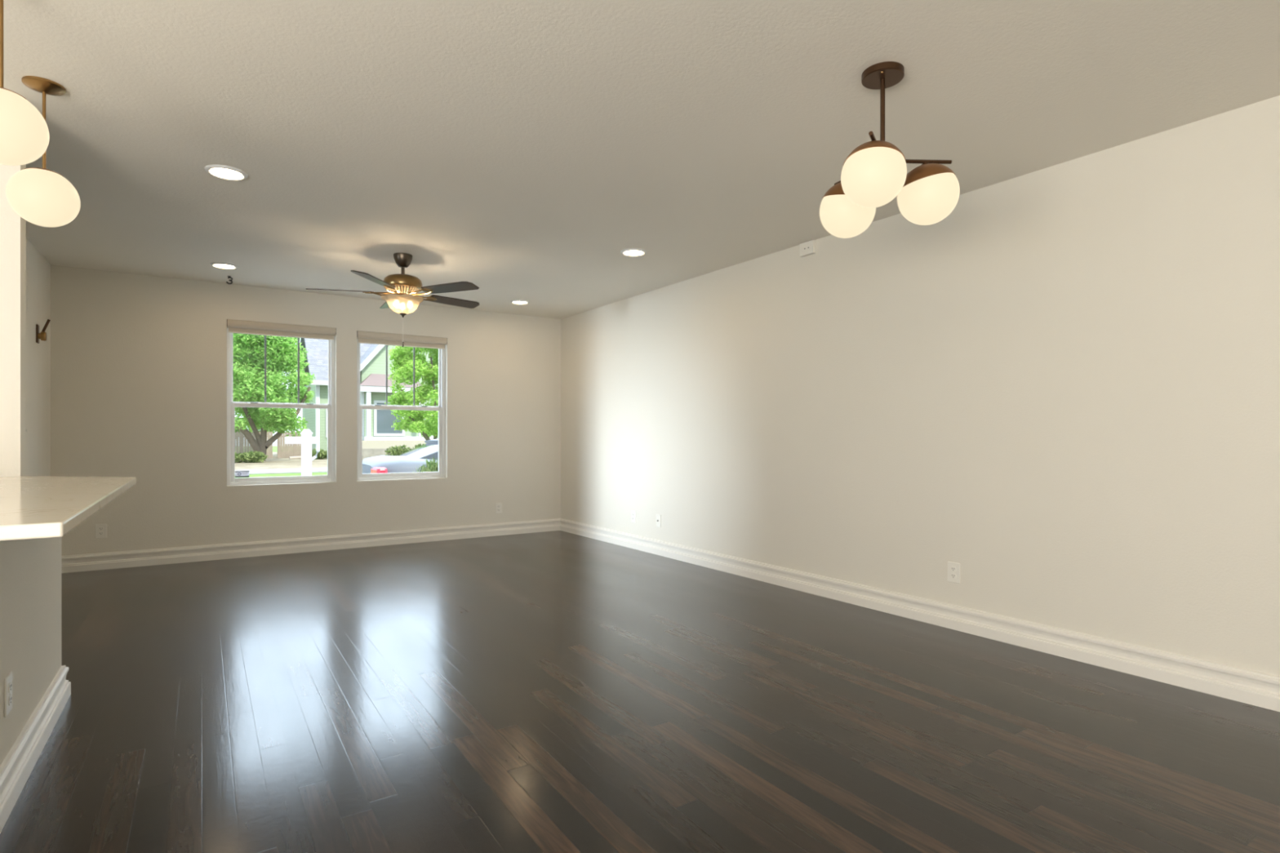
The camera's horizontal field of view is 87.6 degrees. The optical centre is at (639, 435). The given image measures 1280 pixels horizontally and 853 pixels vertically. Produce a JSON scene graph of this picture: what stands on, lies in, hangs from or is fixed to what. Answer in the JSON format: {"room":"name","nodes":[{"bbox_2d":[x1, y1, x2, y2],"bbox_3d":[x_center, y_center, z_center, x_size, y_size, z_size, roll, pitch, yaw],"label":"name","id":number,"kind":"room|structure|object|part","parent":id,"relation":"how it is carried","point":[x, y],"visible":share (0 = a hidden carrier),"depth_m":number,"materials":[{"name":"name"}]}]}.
{"room":"empty living room","nodes":[
{"label":"empty living room","id":0,"kind":"room"},
{"bbox_2d":[0,164,26,476],"bbox_3d":[-3.000,-0.133,2.421,1.137,2.450,0.100,0,0,-33],"label":"wall column","id":1,"kind":"structure","parent":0,"point":[12,226],"depth_m":2.68,"materials":[{"name":"beige paint"}]},
{"bbox_2d":[0,537,61,765],"bbox_3d":[-1.949,0.641,1.968,0.122,0.902,1.870,0,0,-33],"label":"wall","id":2,"kind":"structure","parent":0,"point":[30,570],"depth_m":2.23,"materials":[{"name":"beige paint"}]},
{"bbox_2d":[4,671,12,717],"bbox_3d":[-1.895,0.774,2.004,0.009,0.115,0.075,0,0,-33],"label":"wall outlet","id":3,"kind":"object","parent":2,"relation":"attached to","point":[8,679],"visible":1,"depth_m":1.99,"materials":[{"name":"beige plastic"}]},
{"bbox_2d":[8,681,12,693],"bbox_3d":[-1.893,0.754,2.006,0.003,0.027,0.033,0,0,-33],"label":"receptacle","id":4,"kind":"object","parent":3,"relation":"attached to","point":[10,683],"depth_m":2.00,"materials":[{"name":"beige plastic"}]},
{"bbox_2d":[8,694,12,705],"bbox_3d":[-1.893,0.793,2.006,0.003,0.027,0.033,0,0,-33],"label":"receptacle","id":5,"kind":"object","parent":3,"relation":"attached to","point":[10,696],"depth_m":2.00,"materials":[{"name":"beige plastic"}]},
{"bbox_2d":[0,665,71,833],"bbox_3d":[-1.943,1.025,1.988,0.142,0.134,1.896,0,0,-33],"label":"baseboard","id":6,"kind":"structure","parent":2,"relation":"attached to","point":[18,765],"depth_m":2.19,"materials":[{"name":"white paint"}]},
{"bbox_2d":[0,475,136,541],"bbox_3d":[-2.097,0.176,1.769,1.132,0.028,1.978,0,0,-33],"label":"countertop","id":7,"kind":"structure","parent":2,"relation":"on","point":[32,507],"depth_m":1.67,"materials":[{"name":"beige stone"}]},
{"bbox_2d":[26,237,50,476],"bbox_3d":[-4.151,-0.133,4.386,0.120,2.450,2.088,0,0,-33],"label":"wall","id":8,"kind":"structure","parent":0,"point":[37,268],"depth_m":4.89,"materials":[{"name":"beige paint"}]},
{"bbox_2d":[35,319,50,343],"bbox_3d":[-4.354,-0.766,4.876,0.076,0.180,0.068,0,0,-33],"label":"wall hook","id":9,"kind":"object","parent":8,"relation":"attached to","point":[42,335],"visible":1,"depth_m":4.86,"materials":[{"name":"brown metal"}]},
{"bbox_3d":[-4.382,-0.743,4.857,0.009,0.134,0.064,0,0,-33],"label":"plate","id":10,"kind":"part","parent":9,"relation":"part of","materials":[{"name":"brown metal"}]},
{"bbox_3d":[-4.361,-0.728,4.872,0.043,0.068,0.068,0,0,-33],"label":"knob","id":11,"kind":"part","parent":9,"relation":"part of","materials":[{"name":"gold metal"}]},
{"bbox_2d":[50,264,560,555],"bbox_3d":[-4.003,-0.133,5.833,8.500,2.450,0.170,0,0,-33],"label":"wall","id":12,"kind":"structure","parent":0,"point":[139,362],"depth_m":5.99,"materials":[{"name":"beige paint"}]},
{"bbox_2d":[95,524,106,538],"bbox_3d":[-4.408,0.778,5.461,0.075,0.115,0.009,0,0,-33],"label":"wall outlet","id":13,"kind":"object","parent":12,"relation":"attached to","point":[100,529],"visible":1,"depth_m":5.46,"materials":[{"name":"beige plastic"}]},
{"bbox_2d":[226,328,334,485],"bbox_3d":[-3.368,-0.298,6.288,0.898,1.489,0.085,0,0,-33],"label":"window","id":14,"kind":"structure","parent":12,"relation":"in","point":[232,480],"depth_m":6.22,"materials":[{"name":"white plastic"}]},
{"bbox_2d":[235,471,248,477],"bbox_3d":[-3.628,0.349,6.089,0.112,0.058,0.002,0,0,-33],"label":"sticker","id":15,"kind":"object","parent":14,"relation":"attached to","point":[237,473],"visible":1,"depth_m":6.09,"materials":[{"name":"white"}]},
{"bbox_3d":[-3.376,-0.643,6.301,0.830,0.732,0.025,0,0,-33],"label":"sash","id":16,"kind":"part","parent":14,"relation":"part of","materials":[{"name":"white plastic"}]},
{"bbox_3d":[-3.357,0.057,6.272,0.830,0.716,0.030,0,0,-33],"label":"sash","id":17,"kind":"part","parent":14,"relation":"part of","materials":[{"name":"white plastic"}]},
{"bbox_2d":[226,319,336,340],"bbox_3d":[-3.320,-0.984,6.215,0.894,0.116,0.073,0,0,-33],"label":"roller shade","id":18,"kind":"object","parent":14,"relation":"attached to","point":[241,326],"visible":1,"depth_m":6.19,"materials":[{"name":"fabric"}]},
{"bbox_3d":[-3.323,-0.932,6.219,0.872,0.013,0.014,0,0,-33],"label":"rail","id":19,"kind":"part","parent":18,"relation":"part of","materials":[{"name":"white plastic"}]},
{"bbox_2d":[61,518,560,573],"bbox_3d":[-2.788,1.025,6.512,4.490,0.134,0.026,0,0,-33],"label":"baseboard","id":20,"kind":"structure","parent":12,"relation":"attached to","point":[113,560],"depth_m":6.19,"materials":[{"name":"white paint"}]},
{"bbox_2d":[356,338,444,480],"bbox_3d":[-2.464,-0.295,6.881,0.889,1.475,0.085,0,0,-33],"label":"window","id":21,"kind":"structure","parent":12,"relation":"in","point":[441,408],"depth_m":6.89,"materials":[{"name":"white plastic"}]},
{"bbox_3d":[-2.472,-0.640,6.894,0.821,0.718,0.025,0,0,-33],"label":"sash","id":22,"kind":"part","parent":21,"relation":"part of","materials":[{"name":"white plastic"}]},
{"bbox_3d":[-2.453,0.053,6.865,0.821,0.716,0.030,0,0,-33],"label":"sash","id":23,"kind":"part","parent":21,"relation":"part of","materials":[{"name":"white plastic"}]},
{"bbox_2d":[356,330,447,349],"bbox_3d":[-2.416,-0.974,6.808,0.885,0.116,0.073,0,0,-33],"label":"roller shade","id":24,"kind":"object","parent":21,"relation":"attached to","point":[363,337],"visible":0.96,"depth_m":6.78,"materials":[{"name":"fabric"}]},
{"bbox_3d":[-2.418,-0.922,6.812,0.863,0.013,0.014,0,0,-33],"label":"rail","id":25,"kind":"part","parent":24,"relation":"part of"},
{"bbox_2d":[495,502,502,513],"bbox_3d":[-1.552,0.794,7.333,0.075,0.115,0.009,0,0,-33],"label":"wall outlet","id":26,"kind":"object","parent":12,"relation":"attached to","point":[498,505],"visible":1,"depth_m":7.33,"materials":[{"name":"beige plastic"}]},
{"bbox_2d":[0,530,1279,852],"bbox_3d":[-1.320,1.152,1.740,8.500,0.120,9.958,0,0,-33],"label":"floor","id":27,"kind":"structure","parent":0,"point":[555,691],"depth_m":2.57,"materials":[{"name":"brown wood"}]},
{"bbox_2d":[3,0,1279,319],"bbox_3d":[-1.320,-1.433,1.740,8.500,0.150,9.958,0,0,-33],"label":"ceiling","id":28,"kind":"structure","parent":0,"point":[514,149],"depth_m":2.84,"materials":[{"name":"white paint"}]},
{"bbox_2d":[0,0,49,165],"bbox_3d":[-1.899,-1.085,1.984,0.216,0.546,0.216,0,0,-33],"label":"globe pendant","id":29,"kind":"object","parent":28,"relation":"hanging from","point":[24,136],"visible":1,"depth_m":1.96,"materials":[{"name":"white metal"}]},
{"bbox_3d":[-1.899,-1.178,1.984,0.011,0.304,0.011,0,0,-33],"label":"rod","id":30,"kind":"part","parent":29,"relation":"part of","materials":[{"name":"gold metal"}]},
{"bbox_3d":[-1.899,-0.920,1.984,0.216,0.216,0.216,0,0,-33],"label":"lamp shade","id":31,"kind":"part","parent":29,"relation":"part of","materials":[{"name":"white glass"}]},
{"bbox_2d":[5,75,80,226],"bbox_3d":[-2.303,-1.085,2.580,0.216,0.546,0.216,0,0,-33],"label":"globe pendant","id":32,"kind":"object","parent":28,"relation":"hanging from","point":[43,197],"visible":1,"depth_m":2.53,"materials":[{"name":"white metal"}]},
{"bbox_3d":[-2.303,-0.920,2.580,0.216,0.216,0.216,0,0,-33],"label":"lamp shade","id":33,"kind":"part","parent":32,"relation":"part of","materials":[{"name":"white glass"}]},
{"bbox_3d":[-2.303,-1.178,2.580,0.011,0.304,0.011,0,0,-33],"label":"rod","id":34,"kind":"part","parent":32,"relation":"part of","materials":[{"name":"gold metal"}]},
{"bbox_2d":[209,262,238,269],"bbox_3d":[-3.307,-1.353,5.312,0.192,0.011,0.192,0,0,-33],"label":"recessed light","id":35,"kind":"object","parent":28,"relation":"in","point":[218,264],"visible":1,"depth_m":5.31,"materials":[{"name":"grey"}]},
{"bbox_2d":[204,164,248,180],"bbox_3d":[-2.127,-1.353,3.435,0.192,0.011,0.192,0,0,-33],"label":"recessed light","id":36,"kind":"object","parent":28,"relation":"in","point":[223,171],"visible":1,"depth_m":3.43,"materials":[{"name":"white plastic"}]},
{"bbox_2d":[226,275,232,284],"bbox_3d":[-3.490,-1.324,5.675,0.047,0.068,0.028,0,0,-10],"label":"ceiling hook","id":37,"kind":"object","parent":28,"relation":"hanging from","point":[228,277],"visible":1,"depth_m":5.67,"materials":[{"name":"black metal"}]},
{"bbox_2d":[306,252,479,346],"bbox_3d":[-1.799,-1.013,5.052,1.278,0.690,1.230,0,0,-33],"label":"ceiling fan","id":38,"kind":"object","parent":28,"relation":"hanging from","point":[402,300],"visible":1,"depth_m":4.92,"materials":[{"name":"grey metal"}]},
{"bbox_3d":[-2.207,-1.073,4.921,0.446,0.035,0.132,0,0,-13],"label":"blade","id":39,"kind":"part","parent":38,"relation":"part of","materials":[{"name":"brown wood"}]},
{"bbox_3d":[-1.825,-1.073,4.576,0.132,0.035,0.446,0,0,5],"label":"blade","id":40,"kind":"part","parent":38,"relation":"part of","materials":[{"name":"brown wood"}]},
{"bbox_3d":[-1.997,-1.073,5.390,0.132,0.035,0.446,0,0,-31],"label":"blade","id":41,"kind":"part","parent":38,"relation":"part of","materials":[{"name":"wood"}]},
{"bbox_3d":[-1.779,-0.796,5.011,0.002,0.187,0.003,0,0,-33],"label":"pull chain","id":42,"kind":"part","parent":38,"relation":"part of","materials":[{"name":"beige plastic"}]},
{"bbox_3d":[-1.779,-0.979,5.011,0.306,0.122,0.306,0,0,-33],"label":"lamp shade","id":43,"kind":"part","parent":38,"relation":"part of","materials":[{"name":"white glass"}]},
{"bbox_3d":[-1.379,-1.073,4.833,0.446,0.035,0.132,0,0,23],"label":"blade","id":44,"kind":"part","parent":38,"relation":"part of","materials":[{"name":"brown wood"}]},
{"bbox_3d":[-1.486,-1.073,5.336,0.132,0.035,0.446,0,0,41],"label":"blade","id":45,"kind":"part","parent":38,"relation":"part of","materials":[{"name":"brown wood"}]},
{"bbox_2d":[510,299,528,304],"bbox_3d":[-1.214,-1.353,6.750,0.192,0.011,0.192,0,0,-33],"label":"recessed light","id":46,"kind":"object","parent":28,"relation":"in","point":[514,301],"visible":1,"depth_m":6.73,"materials":[{"name":"grey"}]},
{"bbox_2d":[620,248,646,256],"bbox_3d":[-0.047,-1.353,4.925,0.192,0.011,0.192,0,0,-33],"label":"recessed light","id":47,"kind":"object","parent":28,"relation":"in","point":[630,251],"visible":1,"depth_m":4.91,"materials":[{"name":"grey"}]},
{"bbox_2d":[819,61,959,238],"bbox_3d":[0.868,-1.077,2.522,0.546,0.563,0.503,0,0,-33],"label":"globe chandelier","id":48,"kind":"object","parent":28,"relation":"hanging from","point":[874,173],"visible":1,"depth_m":2.42,"materials":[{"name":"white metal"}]},
{"bbox_3d":[0.829,-0.903,2.668,0.216,0.216,0.216,0,0,-33],"label":"lamp shade","id":49,"kind":"part","parent":48,"relation":"part of","materials":[{"name":"white glass"}]},
{"bbox_3d":[0.845,-1.028,2.380,0.014,0.014,0.260,0,0,28],"label":"arm","id":50,"kind":"part","parent":48,"relation":"part of","materials":[{"name":"brown metal"}]},
{"bbox_3d":[0.808,-0.903,2.312,0.216,0.216,0.216,0,0,-33],"label":"lamp shade","id":51,"kind":"part","parent":48,"relation":"part of","materials":[{"name":"white glass"}]},
{"bbox_3d":[0.907,-1.181,2.494,0.017,0.305,0.017,0,0,-33],"label":"stem","id":52,"kind":"part","parent":48,"relation":"part of","materials":[{"name":"brown metal"}]},
{"bbox_3d":[1.079,-0.903,2.501,0.216,0.216,0.216,0,0,-33],"label":"lamp shade","id":53,"kind":"part","parent":48,"relation":"part of","materials":[{"name":"white glass"}]},
{"bbox_3d":[1.037,-1.028,2.500,0.260,0.014,0.014,0,0,-2],"label":"arm","id":54,"kind":"part","parent":48,"relation":"part of","materials":[{"name":"brown metal"}]},
{"bbox_2d":[560,95,1279,676],"bbox_3d":[1.901,-0.133,3.745,0.151,2.450,10.000,0,0,-34],"label":"wall","id":55,"kind":"structure","parent":0,"point":[1060,388],"depth_m":3.53,"materials":[{"name":"beige paint"}]},
{"bbox_2d":[656,514,661,527],"bbox_3d":[0.166,0.780,6.147,0.016,0.115,0.070,0,0,-34],"label":"plate","id":56,"kind":"object","parent":55,"relation":"attached to","point":[658,516],"visible":1,"depth_m":6.14,"materials":[{"name":"beige plastic"}]},
{"bbox_2d":[800,240,815,257],"bbox_3d":[1.170,-1.308,4.659,0.032,0.090,0.124,0,0,-34],"label":"wall sensor","id":57,"kind":"object","parent":55,"relation":"attached to","point":[806,248],"visible":1,"depth_m":4.64,"materials":[{"name":"beige plastic"}]},
{"bbox_2d":[560,518,1279,711],"bbox_3d":[1.769,1.025,3.783,0.026,0.134,9.590,0,0,-34],"label":"baseboard","id":58,"kind":"structure","parent":55,"relation":"attached to","point":[1255,688],"depth_m":3.54,"materials":[{"name":"white paint"}]},
{"bbox_2d":[947,561,959,583],"bbox_3d":[1.778,0.774,3.784,0.009,0.115,0.075,0,0,-34],"label":"wall outlet","id":59,"kind":"object","parent":55,"relation":"attached to","point":[953,568],"visible":1,"depth_m":3.78,"materials":[{"name":"beige plastic"}]},
{"bbox_2d":[950,566,955,571],"bbox_3d":[1.776,0.754,3.783,0.003,0.027,0.033,0,0,-34],"label":"receptacle","id":60,"kind":"object","parent":59,"relation":"attached to","point":[952,568],"depth_m":3.78,"materials":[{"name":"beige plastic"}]},
{"bbox_2d":[950,573,955,578],"bbox_3d":[1.776,0.793,3.783,0.003,0.027,0.033,0,0,-34],"label":"receptacle","id":61,"kind":"object","parent":59,"relation":"attached to","point":[953,575],"depth_m":3.78,"materials":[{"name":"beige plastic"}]},
{"label":"outside","id":62,"kind":"structure","parent":0,"visible":0},
{"bbox_3d":[-2.075,1.472,11.554,6.000,0.140,2.800,0,0,-33],"label":"driveway","id":63,"kind":"object","parent":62,"visible":0},
{"bbox_2d":[362,439,438,473],"bbox_3d":[-2.236,0.702,11.269,4.562,1.400,1.816,0,0,-33],"label":"car","id":64,"kind":"object","parent":63,"relation":"on","point":[406,462],"visible":0.02,"depth_m":9.77,"materials":[{"name":"silver metal"}]},
{"bbox_2d":[370,466,387,473],"bbox_3d":[-3.720,0.552,9.518,0.145,0.220,0.460,0,0,-33],"label":"tail light","id":65,"kind":"object","parent":64,"relation":"attached to","point":[373,469],"depth_m":9.36,"materials":[{"name":"red plastic"}]},
{"bbox_3d":[-2.502,0.252,11.094,2.800,0.460,1.320,0,0,-33],"label":"cabin glass","id":66,"kind":"part","parent":64,"relation":"part of","materials":[{"name":"glass"}]},
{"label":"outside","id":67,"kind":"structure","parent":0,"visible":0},
{"bbox_2d":[235,452,364,469],"bbox_3d":[-3.978,1.537,59.871,61.000,0.090,35.500,0,0,-33],"label":"garden bed","id":68,"kind":"object","parent":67,"point":[274,462],"depth_m":35.49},
{"bbox_2d":[235,450,268,462],"bbox_3d":[-22.100,1.217,37.344,2.308,0.839,1.333,0,0,-15],"label":"shrub","id":69,"kind":"object","parent":68,"relation":"on","point":[251,456],"visible":0.71,"depth_m":37.20,"materials":[{"name":"green plant"}]},
{"bbox_2d":[235,431,272,457],"bbox_3d":[-26.261,0.597,43.839,3.750,1.830,0.199,0,0,-33],"label":"wooden fence","id":70,"kind":"object","parent":68,"relation":"on","point":[243,442],"visible":0.21,"depth_m":43.92,"materials":[{"name":"brown wood"}]},
{"bbox_2d":[235,342,287,435],"bbox_3d":[-29.617,-3.868,49.277,7.201,10.819,7.207,0,0,-4],"label":"tree","id":71,"kind":"object","parent":68,"relation":"on","point":[247,428],"visible":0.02,"depth_m":49.32,"materials":[{"name":"green plant"}]},
{"bbox_2d":[232,333,315,461],"bbox_3d":[-22.406,-3.030,39.428,6.089,9.045,5.721,0,0,0],"label":"tree","id":72,"kind":"object","parent":68,"relation":"on","point":[282,352],"visible":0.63,"depth_m":38.55,"materials":[{"name":"green plant"}]},
{"bbox_2d":[277,431,301,457],"bbox_3d":[-23.736,0.597,45.733,1.950,1.830,0.200,0,0,-33],"label":"wooden fence","id":73,"kind":"object","parent":68,"relation":"on","point":[284,451],"visible":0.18,"depth_m":45.44,"materials":[{"name":"brown wood"}]},
{"bbox_2d":[288,456,320,459],"bbox_3d":[-21.392,1.318,44.129,0.221,0.457,3.290,0,0,45],"label":"log","id":74,"kind":"object","parent":68,"relation":"on","point":[291,457],"visible":0.17,"depth_m":43.13,"materials":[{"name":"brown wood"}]},
{"bbox_2d":[311,448,327,459],"bbox_3d":[-20.401,1.189,42.826,2.191,0.834,1.111,0,0,-33],"label":"shrub","id":75,"kind":"object","parent":68,"relation":"on","point":[323,454],"visible":0.47,"depth_m":42.56,"materials":[{"name":"green plant"}]},
{"bbox_2d":[297,337,438,457],"bbox_3d":[-18.703,-3.778,52.967,14.200,10.580,12.300,0,0,-33],"label":"house","id":76,"kind":"structure","parent":68,"relation":"on","point":[378,434],"depth_m":47.28,"materials":[{"name":"green"}]},
{"bbox_3d":[-22.790,-1.098,47.208,0.250,5.220,0.150,0,0,-33],"label":"corner trim","id":77,"kind":"part","parent":76,"relation":"part of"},
{"bbox_3d":[-19.371,-0.998,46.562,0.220,5.020,0.120,0,0,-33],"label":"corner trim","id":78,"kind":"part","parent":76,"relation":"part of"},
{"bbox_3d":[-17.810,-1.258,47.501,1.740,2.140,0.020,0,0,-33],"label":"pane","id":79,"kind":"part","parent":76,"relation":"part of","materials":[{"name":"clear glass"}]},
{"bbox_2d":[384,443,423,455],"bbox_3d":[-14.643,1.034,42.428,3.014,1.153,1.152,0,0,-33],"label":"shrub","id":80,"kind":"object","parent":68,"relation":"on","point":[397,451],"visible":0.42,"depth_m":41.87,"materials":[{"name":"green plant"}]},
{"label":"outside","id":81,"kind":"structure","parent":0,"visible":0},
{"bbox_2d":[238,445,277,452],"bbox_3d":[-22.327,1.812,61.412,150.000,0.460,112.800,0,0,-33],"label":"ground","id":82,"kind":"structure","parent":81,"point":[274,447],"depth_m":78.97,"materials":[{"name":"green plant"}]},
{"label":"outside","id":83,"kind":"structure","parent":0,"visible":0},
{"bbox_2d":[235,467,327,474],"bbox_3d":[-5.275,1.537,35.404,150.000,0.090,4.000,0,0,-33],"label":"sidewalk","id":84,"kind":"structure","parent":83,"point":[269,471],"depth_m":28.79,"materials":[{"name":"concrete"}]},
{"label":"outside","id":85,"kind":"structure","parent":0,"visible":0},
{"bbox_3d":[5.608,1.562,18.803,150.000,0.040,10.700,0,0,-33],"label":"street","id":86,"kind":"object","parent":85,"visible":0},
{"bbox_2d":[284,429,319,475],"bbox_3d":[-4.836,0.722,9.573,0.441,1.640,0.144,0,0,-33],"label":"mailbox post","id":87,"kind":"object","parent":86,"relation":"on","point":[306,440],"visible":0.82,"depth_m":9.55,"materials":[{"name":"white wood"}]},
{"bbox_3d":[-4.840,0.062,9.570,0.430,0.100,0.090,0,0,-33],"label":"cross arm","id":88,"kind":"part","parent":87,"relation":"part of"},
{"bbox_3d":[-4.795,0.757,9.600,0.124,1.570,0.124,0,0,-33],"label":"post","id":89,"kind":"part","parent":87,"relation":"part of","materials":[{"name":"white wood"}]},
{"bbox_2d":[412,454,438,472],"bbox_3d":[-2.620,0.867,8.439,1.078,1.433,0.738,0,0,-33],"label":"shrub","id":90,"kind":"object","parent":86,"relation":"on","point":[433,465],"visible":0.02,"depth_m":8.36,"materials":[{"name":"green plant"}]},
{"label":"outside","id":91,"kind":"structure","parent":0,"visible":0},
{"bbox_2d":[248,472,327,477],"bbox_3d":[-0.752,1.552,28.504,150.000,0.060,12.500,0,0,-33],"label":"verge","id":92,"kind":"structure","parent":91,"point":[313,473],"depth_m":26.27,"materials":[{"name":"green plant"}]},
{"bbox_2d":[384,346,438,439],"bbox_3d":[-9.769,-1.736,30.225,3.351,6.567,3.705,0,0,-28],"label":"maple tree","id":93,"kind":"object","parent":92,"relation":"on","point":[413,420],"visible":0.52,"depth_m":29.62,"materials":[{"name":"green plant"}]}
]}

